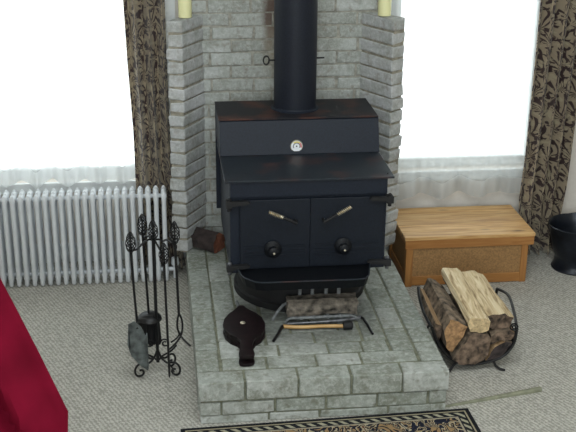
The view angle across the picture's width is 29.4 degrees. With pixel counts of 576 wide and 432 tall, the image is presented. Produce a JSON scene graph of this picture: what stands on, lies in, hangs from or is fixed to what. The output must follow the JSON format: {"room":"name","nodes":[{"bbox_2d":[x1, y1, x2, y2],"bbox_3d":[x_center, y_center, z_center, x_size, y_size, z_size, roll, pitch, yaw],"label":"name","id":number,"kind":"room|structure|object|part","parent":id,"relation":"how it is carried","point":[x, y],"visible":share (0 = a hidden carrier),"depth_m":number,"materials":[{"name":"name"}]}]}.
{"room":"living room","nodes":[
{"label":"living room","id":0,"kind":"room"},
{"bbox_2d":[1,0,575,244],"bbox_3d":[-0.497,-1.486,5.634,6.200,3.600,0.180,-2,21,-7],"label":"wall","id":1,"kind":"structure","parent":0,"point":[458,198],"depth_m":6.24,"materials":[{"name":"paint"}]},
{"bbox_2d":[0,0,174,193],"bbox_3d":[-1.768,-1.072,5.581,2.395,2.017,0.132,-2,21,-7],"label":"window","id":2,"kind":"structure","parent":1,"relation":"in","point":[169,4],"depth_m":5.93,"materials":[{"name":"white wood"}]},
{"bbox_3d":[-1.773,-1.075,5.624,2.235,1.882,0.050,-2,21,-7],"label":"sash","id":3,"kind":"part","parent":2,"relation":"part of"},
{"bbox_2d":[5,240,388,263],"bbox_3d":[-0.501,0.178,6.169,6.200,0.110,0.015,-2,21,-7],"label":"baseboard","id":4,"kind":"structure","parent":1,"relation":"attached to","point":[138,241],"depth_m":6.10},
{"bbox_2d":[391,0,539,181],"bbox_3d":[0.989,-1.168,5.898,1.010,2.017,0.132,-2,21,-7],"label":"window","id":5,"kind":"structure","parent":1,"relation":"in","point":[516,158],"depth_m":6.22,"materials":[{"name":"white wood"}]},
{"bbox_3d":[-1.807,-1.989,5.094,2.410,0.022,0.150,-2,21,-7],"label":"curtain rod","id":6,"kind":"object","parent":1,"relation":"attached to","visible":0},
{"bbox_2d":[0,163,135,188],"bbox_3d":[-1.802,-1.059,5.461,2.300,1.975,0.060,-2,21,-7],"label":"sheer curtain","id":7,"kind":"object","parent":6,"relation":"hanging from","point":[84,171],"visible":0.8,"depth_m":5.86,"materials":[{"name":"white fabric"}]},
{"bbox_2d":[123,0,184,268],"bbox_3d":[-0.699,-0.856,5.586,0.289,2.430,0.092,-2,21,-7],"label":"drape","id":8,"kind":"object","parent":6,"relation":"hanging from","point":[145,22],"visible":0.7,"depth_m":5.69,"materials":[{"name":"brown fabric"}]},
{"bbox_3d":[1.092,-2.090,5.427,1.250,0.022,0.150,-2,21,-7],"label":"curtain rod","id":9,"kind":"object","parent":1,"relation":"attached to","visible":0},
{"bbox_2d":[397,175,521,199],"bbox_3d":[0.940,-1.088,5.801,0.855,2.118,0.060,-2,21,-7],"label":"sheer curtain","id":10,"kind":"object","parent":9,"relation":"hanging from","point":[424,185],"visible":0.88,"depth_m":6.16,"materials":[{"name":"white fabric"}]},
{"bbox_2d":[519,0,575,254],"bbox_3d":[1.476,-0.932,5.838,0.350,2.430,0.096,-2,21,-7],"label":"drape","id":11,"kind":"object","parent":9,"relation":"hanging from","point":[552,117],"visible":0.91,"depth_m":5.99,"materials":[{"name":"brown fabric"}]},
{"bbox_2d":[5,250,575,431],"bbox_3d":[-0.008,1.734,2.350,6.200,0.050,8.320,-2,21,-7],"label":"floor","id":12,"kind":"structure","parent":0,"point":[79,331],"depth_m":5.07,"materials":[{"name":"carpet"}]},
{"bbox_2d":[0,278,67,431],"bbox_3d":[-1.165,0.576,3.610,0.911,1.190,0.780,-2,21,-7],"label":"armchair","id":13,"kind":"object","parent":12,"relation":"on","point":[30,400],"visible":1,"depth_m":3.36,"materials":[{"name":"fabric"}]},
{"bbox_2d":[0,185,178,286],"bbox_3d":[-1.148,0.111,5.772,1.139,0.509,0.127,-2,21,-7],"label":"radiator","id":14,"kind":"object","parent":12,"relation":"on","point":[7,204],"visible":0.94,"depth_m":5.73,"materials":[{"name":"metal"}]},
{"bbox_2d":[132,219,180,376],"bbox_3d":[-0.581,0.365,4.795,0.209,0.742,0.177,-2,21,-7],"label":"stand","id":15,"kind":"object","parent":12,"relation":"on","point":[153,238],"visible":0.78,"depth_m":4.82,"materials":[{"name":"metal"}]},
{"bbox_2d":[125,231,148,369],"bbox_3d":[-0.654,0.368,4.724,0.088,0.644,0.059,-2,21,-7],"label":"shovel","id":16,"kind":"object","parent":15,"relation":"hanging from","point":[137,342],"visible":1,"depth_m":4.75,"materials":[{"name":"metal"}]},
{"bbox_2d":[137,214,161,345],"bbox_3d":[-0.612,0.282,4.802,0.110,0.624,0.110,20,28,41],"label":"brush","id":17,"kind":"object","parent":15,"relation":"hanging from","point":[147,321],"visible":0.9,"depth_m":4.83,"materials":[{"name":"metal"}]},
{"bbox_3d":[-0.572,0.125,4.703,0.015,0.067,0.156,-17,27,-38],"label":"hanger arm","id":18,"kind":"part","parent":15,"relation":"part of","materials":[{"name":"metal"}]},
{"bbox_3d":[-0.573,0.119,4.694,0.193,0.044,0.044,-3,21,-9],"label":"hanger arm","id":19,"kind":"part","parent":15,"relation":"part of","materials":[{"name":"metal"}]},
{"bbox_3d":[-0.580,0.372,4.809,0.014,0.600,0.014,-11,24,-27],"label":"post","id":20,"kind":"part","parent":15,"relation":"part of","materials":[{"name":"metal"}]},
{"bbox_2d":[158,243,174,377],"bbox_3d":[-0.526,0.413,4.729,0.046,0.643,0.047,-18,28,-40],"label":"poker","id":21,"kind":"object","parent":15,"relation":"hanging from","point":[164,248],"visible":1,"depth_m":4.69,"materials":[{"name":"metal"}]},
{"bbox_2d":[169,221,190,349],"bbox_3d":[-0.474,0.300,4.738,0.100,0.599,0.048,-2,21,-7],"label":"tongs","id":22,"kind":"object","parent":15,"relation":"hanging from","point":[175,240],"visible":1,"depth_m":4.73,"materials":[{"name":"metal"}]},
{"bbox_3d":[-0.490,0.505,4.807,0.073,0.167,0.011,-11,24,-28],"label":"leg","id":23,"kind":"part","parent":22,"relation":"part of","materials":[{"name":"metal"}]},
{"bbox_3d":[-0.456,0.499,4.809,0.066,0.156,0.013,5,21,12],"label":"leg","id":24,"kind":"part","parent":22,"relation":"part of","materials":[{"name":"metal"}]},
{"bbox_2d":[186,242,448,423],"bbox_3d":[0.058,0.467,5.311,1.052,0.199,1.624,-2,21,-7],"label":"brick hearth","id":25,"kind":"object","parent":12,"relation":"on","point":[399,368],"visible":0.59,"depth_m":4.67,"materials":[{"name":"grey brick"}]},
{"bbox_2d":[191,227,224,252],"bbox_3d":[-0.429,0.119,5.775,0.185,0.108,0.110,13,24,30],"label":"log","id":26,"kind":"object","parent":25,"relation":"on","point":[211,241],"visible":0.98,"depth_m":5.73,"materials":[{"name":"brown wood"}]},
{"bbox_2d":[223,300,264,366],"bbox_3d":[-0.195,0.497,4.871,0.188,0.055,0.603,-2,21,-7],"label":"bellows","id":27,"kind":"object","parent":25,"relation":"on","point":[243,328],"visible":1,"depth_m":4.81,"materials":[{"name":"brown wood"}]},
{"bbox_2d":[166,0,404,251],"bbox_3d":[-0.017,-0.969,5.575,1.198,2.295,0.442,-1,21,-5],"label":"surround","id":28,"kind":"object","parent":25,"relation":"on","point":[217,53],"visible":0.49,"depth_m":5.60,"materials":[{"name":"grey brick"}]},
{"bbox_2d":[178,0,191,17],"bbox_3d":[-0.506,-1.080,5.374,0.066,0.212,0.066,-2,21,-7],"label":"pillar candle","id":29,"kind":"object","parent":28,"relation":"on","point":[184,6],"visible":1,"depth_m":5.37,"materials":[{"name":"wax"}]},
{"bbox_2d":[378,0,391,15],"bbox_3d":[0.483,-1.110,5.463,0.066,0.222,0.066,-2,21,-7],"label":"pillar candle","id":30,"kind":"object","parent":28,"relation":"on","point":[384,6],"visible":1,"depth_m":5.46,"materials":[{"name":"wax"}]},
{"bbox_2d":[214,98,394,311],"bbox_3d":[0.065,-0.035,5.180,0.759,0.836,0.915,-2,21,-7],"label":"wood stove","id":31,"kind":"object","parent":25,"relation":"on","point":[313,216],"visible":0.96,"depth_m":4.96,"materials":[{"name":"paint"}]},
{"bbox_3d":[-0.065,0.158,4.906,0.080,0.080,0.053,-2,21,-7],"label":"air vent knob","id":32,"kind":"part","parent":31,"relation":"part of","materials":[{"name":"metal"}]},
{"bbox_3d":[-0.059,0.077,4.922,0.314,0.324,0.023,-2,21,-7],"label":"door","id":33,"kind":"part","parent":31,"relation":"part of","materials":[{"name":"paint"}]},
{"bbox_3d":[0.008,0.015,4.870,0.073,0.044,0.047,-2,21,-7],"label":"door handle","id":34,"kind":"part","parent":31,"relation":"part of","materials":[{"name":"black metal"}]},
{"bbox_2d":[263,0,323,110],"bbox_3d":[0.033,-1.729,4.849,0.209,2.574,0.241,19,28,39],"label":"pipe","id":35,"kind":"object","parent":31,"relation":"on","point":[295,21],"visible":1,"depth_m":5.15,"materials":[{"name":"metal"}]},
{"bbox_3d":[-0.082,-0.739,5.209,0.075,0.047,0.030,-2,21,-7],"label":"damper handle","id":36,"kind":"part","parent":35,"relation":"part of","materials":[{"name":"black metal"}]},
{"bbox_3d":[0.033,-0.516,5.308,0.757,0.007,0.328,-2,21,-7],"label":"plate","id":37,"kind":"part","parent":31,"relation":"part of","materials":[{"name":"paint"}]},
{"bbox_2d":[290,140,302,150],"bbox_3d":[0.040,-0.329,5.164,0.062,0.062,0.010,-2,21,-7],"label":"thermometer","id":38,"kind":"object","parent":31,"relation":"attached to","point":[296,145],"visible":1,"depth_m":5.16,"materials":[{"name":"silver metal"}]},
{"bbox_2d":[237,263,368,290],"bbox_3d":[0.084,0.271,4.923,0.620,0.044,0.210,-2,21,-7],"label":"shelf","id":39,"kind":"object","parent":31,"relation":"attached to","point":[257,276],"depth_m":4.92,"materials":[{"name":"metal"}]},
{"bbox_3d":[0.065,-0.260,5.105,0.756,0.009,0.570,-2,21,-7],"label":"plate","id":40,"kind":"part","parent":31,"relation":"part of","materials":[{"name":"paint"}]},
{"bbox_3d":[0.188,0.005,4.890,0.070,0.050,0.047,-2,21,-7],"label":"door handle","id":41,"kind":"part","parent":31,"relation":"part of","materials":[{"name":"black metal"}]},
{"bbox_3d":[0.251,0.144,4.942,0.080,0.080,0.053,-2,21,-7],"label":"air vent knob","id":42,"kind":"part","parent":31,"relation":"part of","materials":[{"name":"metal"}]},
{"bbox_3d":[0.266,0.066,4.960,0.336,0.324,0.023,-2,21,-7],"label":"door","id":43,"kind":"part","parent":31,"relation":"part of","materials":[{"name":"paint"}]},
{"bbox_2d":[272,321,352,341],"bbox_3d":[0.107,0.505,4.885,0.372,0.040,0.135,-2,21,-7],"label":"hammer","id":44,"kind":"object","parent":25,"relation":"on","point":[346,325],"visible":1,"depth_m":4.92,"materials":[{"name":"brown wood"}]},
{"bbox_3d":[-0.044,0.520,4.868,0.018,0.022,0.137,7,22,17],"label":"bent blade","id":45,"kind":"part","parent":44,"relation":"part of","materials":[{"name":"metal"}]},
{"bbox_2d":[271,288,358,323],"bbox_3d":[0.121,0.396,5.005,0.401,0.157,0.108,-2,21,-7],"label":"grate","id":46,"kind":"object","parent":25,"relation":"on","point":[340,315],"visible":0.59,"depth_m":4.99,"materials":[{"name":"black metal"}]},
{"bbox_3d":[-0.035,0.432,5.008,0.098,0.082,0.021,-11,24,-28],"label":"leg","id":47,"kind":"part","parent":46,"relation":"part of","materials":[{"name":"grey metal"}]},
{"bbox_2d":[285,292,358,316],"bbox_3d":[0.152,0.404,5.006,0.333,0.080,0.099,-2,21,-7],"label":"log","id":48,"kind":"object","parent":46,"relation":"on","point":[316,304],"visible":1,"depth_m":4.98,"materials":[{"name":"brown wood"}]},
{"bbox_2d":[287,315,373,334],"bbox_3d":[0.187,0.495,4.934,0.373,0.022,0.168,-2,21,-7],"label":"andiron","id":49,"kind":"object","parent":25,"relation":"on","point":[359,317],"visible":0.97,"depth_m":4.97,"materials":[{"name":"metal"}]},
{"bbox_3d":[0.168,0.477,4.978,0.345,0.021,0.035,-4,22,-12],"label":"rod","id":50,"kind":"part","parent":49,"relation":"part of","materials":[{"name":"metal"}]},
{"bbox_2d":[181,408,480,431],"bbox_3d":[0.226,1.001,4.181,1.217,0.010,0.868,-3,21,-8],"label":"rug","id":51,"kind":"object","parent":12,"relation":"on","point":[450,420],"visible":1,"depth_m":4.54,"materials":[{"name":"fabric"}]},
{"bbox_2d":[388,205,535,286],"bbox_3d":[0.933,0.157,6.016,0.703,0.283,0.433,-2,21,-7],"label":"wooden chest","id":52,"kind":"object","parent":12,"relation":"on","point":[492,241],"visible":0.83,"depth_m":5.84,"materials":[{"name":"brown wood"}]},
{"bbox_3d":[0.608,0.273,6.019,0.018,0.051,0.345,-2,21,-7],"label":"rail","id":53,"kind":"part","parent":52,"relation":"part of","materials":[{"name":"brown wood"}]},
{"bbox_3d":[0.610,0.153,5.973,0.008,0.215,0.345,-2,21,-7],"label":"panel","id":54,"kind":"part","parent":52,"relation":"part of","materials":[{"name":"brown wood"}]},
{"bbox_3d":[0.946,0.332,5.873,0.589,0.052,0.026,-2,21,-7],"label":"rail","id":55,"kind":"part","parent":52,"relation":"part of","materials":[{"name":"brown wood"}]},
{"bbox_3d":[0.934,0.034,5.969,0.703,0.018,0.433,-2,21,-7],"label":"lid","id":56,"kind":"part","parent":52,"relation":"part of","materials":[{"name":"brown wood"}]},
{"bbox_3d":[0.948,0.213,5.825,0.593,0.215,0.010,-2,21,-7],"label":"panel","id":57,"kind":"part","parent":52,"relation":"part of","materials":[{"name":"brown wood"}]},
{"bbox_2d":[417,286,518,372],"bbox_3d":[0.836,0.518,5.142,0.461,0.232,0.471,-2,21,-7],"label":"basket","id":58,"kind":"object","parent":12,"relation":"on","point":[440,344],"visible":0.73,"depth_m":4.98,"materials":[{"name":"metal"}]},
{"bbox_3d":[0.627,0.422,5.089,0.028,0.018,0.423,0,21,-2],"label":"rail","id":59,"kind":"part","parent":58,"relation":"part of","materials":[{"name":"metal"}]},
{"bbox_2d":[420,288,441,339],"bbox_3d":[0.658,0.458,5.123,0.041,0.116,0.364,-1,21,-5],"label":"log","id":60,"kind":"object","parent":58,"relation":"in","point":[429,311],"visible":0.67,"depth_m":5.05,"materials":[{"name":"brown wood"}]},
{"bbox_2d":[423,278,467,351],"bbox_3d":[0.725,0.456,5.108,0.106,0.185,0.424,-2,21,-7],"label":"log","id":61,"kind":"object","parent":58,"relation":"in","point":[454,327],"visible":0.83,"depth_m":4.98,"materials":[{"name":"brown wood"}]},
{"bbox_2d":[449,294,490,364],"bbox_3d":[0.804,0.522,5.132,0.178,0.158,0.440,-2,21,-7],"label":"log","id":62,"kind":"object","parent":58,"relation":"in","point":[473,348],"visible":0.35,"depth_m":4.94,"materials":[{"name":"brown wood"}]},
{"bbox_2d":[441,268,489,332],"bbox_3d":[0.819,0.387,5.102,0.101,0.123,0.466,-3,21,-8],"label":"log","id":63,"kind":"object","parent":62,"relation":"on","point":[475,317],"visible":1,"depth_m":5.03,"materials":[{"name":"brown wood"}]},
{"bbox_2d":[485,340,511,360],"bbox_3d":[0.940,0.535,5.161,0.116,0.099,0.428,-1,21,-4],"label":"log","id":64,"kind":"object","parent":58,"relation":"in","point":[499,348],"visible":0.16,"depth_m":4.97,"materials":[{"name":"brown wood"}]},
{"bbox_2d":[486,327,514,344],"bbox_3d":[0.953,0.474,5.147,0.114,0.081,0.419,-1,21,-5],"label":"log","id":65,"kind":"object","parent":58,"relation":"in","point":[505,334],"visible":0.19,"depth_m":4.96,"materials":[{"name":"brown wood"}]},
{"bbox_2d":[461,270,513,329],"bbox_3d":[0.921,0.389,5.144,0.132,0.111,0.437,-3,21,-10],"label":"log","id":66,"kind":"object","parent":65,"relation":"on","point":[499,315],"visible":0.76,"depth_m":5.07,"materials":[{"name":"brown wood"}]},
{"bbox_3d":[1.037,0.421,5.140,0.042,0.038,0.425,0,21,-2],"label":"rail","id":67,"kind":"part","parent":58,"relation":"part of","materials":[{"name":"metal"}]},
{"bbox_2d":[445,386,541,407],"bbox_3d":[0.890,0.783,4.756,0.462,0.018,0.024,-6,22,-17],"label":"wooden strip","id":68,"kind":"object","parent":12,"relation":"on","point":[535,389],"visible":1,"depth_m":4.76,"materials":[{"name":"beige wood"}]},
{"bbox_2d":[547,212,575,275],"bbox_3d":[1.585,0.148,6.045,0.320,0.289,0.320,-2,21,-7],"label":"coal hod","id":69,"kind":"object","parent":12,"relation":"on","point":[562,228],"visible":1,"depth_m":6.00,"materials":[{"name":"metal"}]}
]}

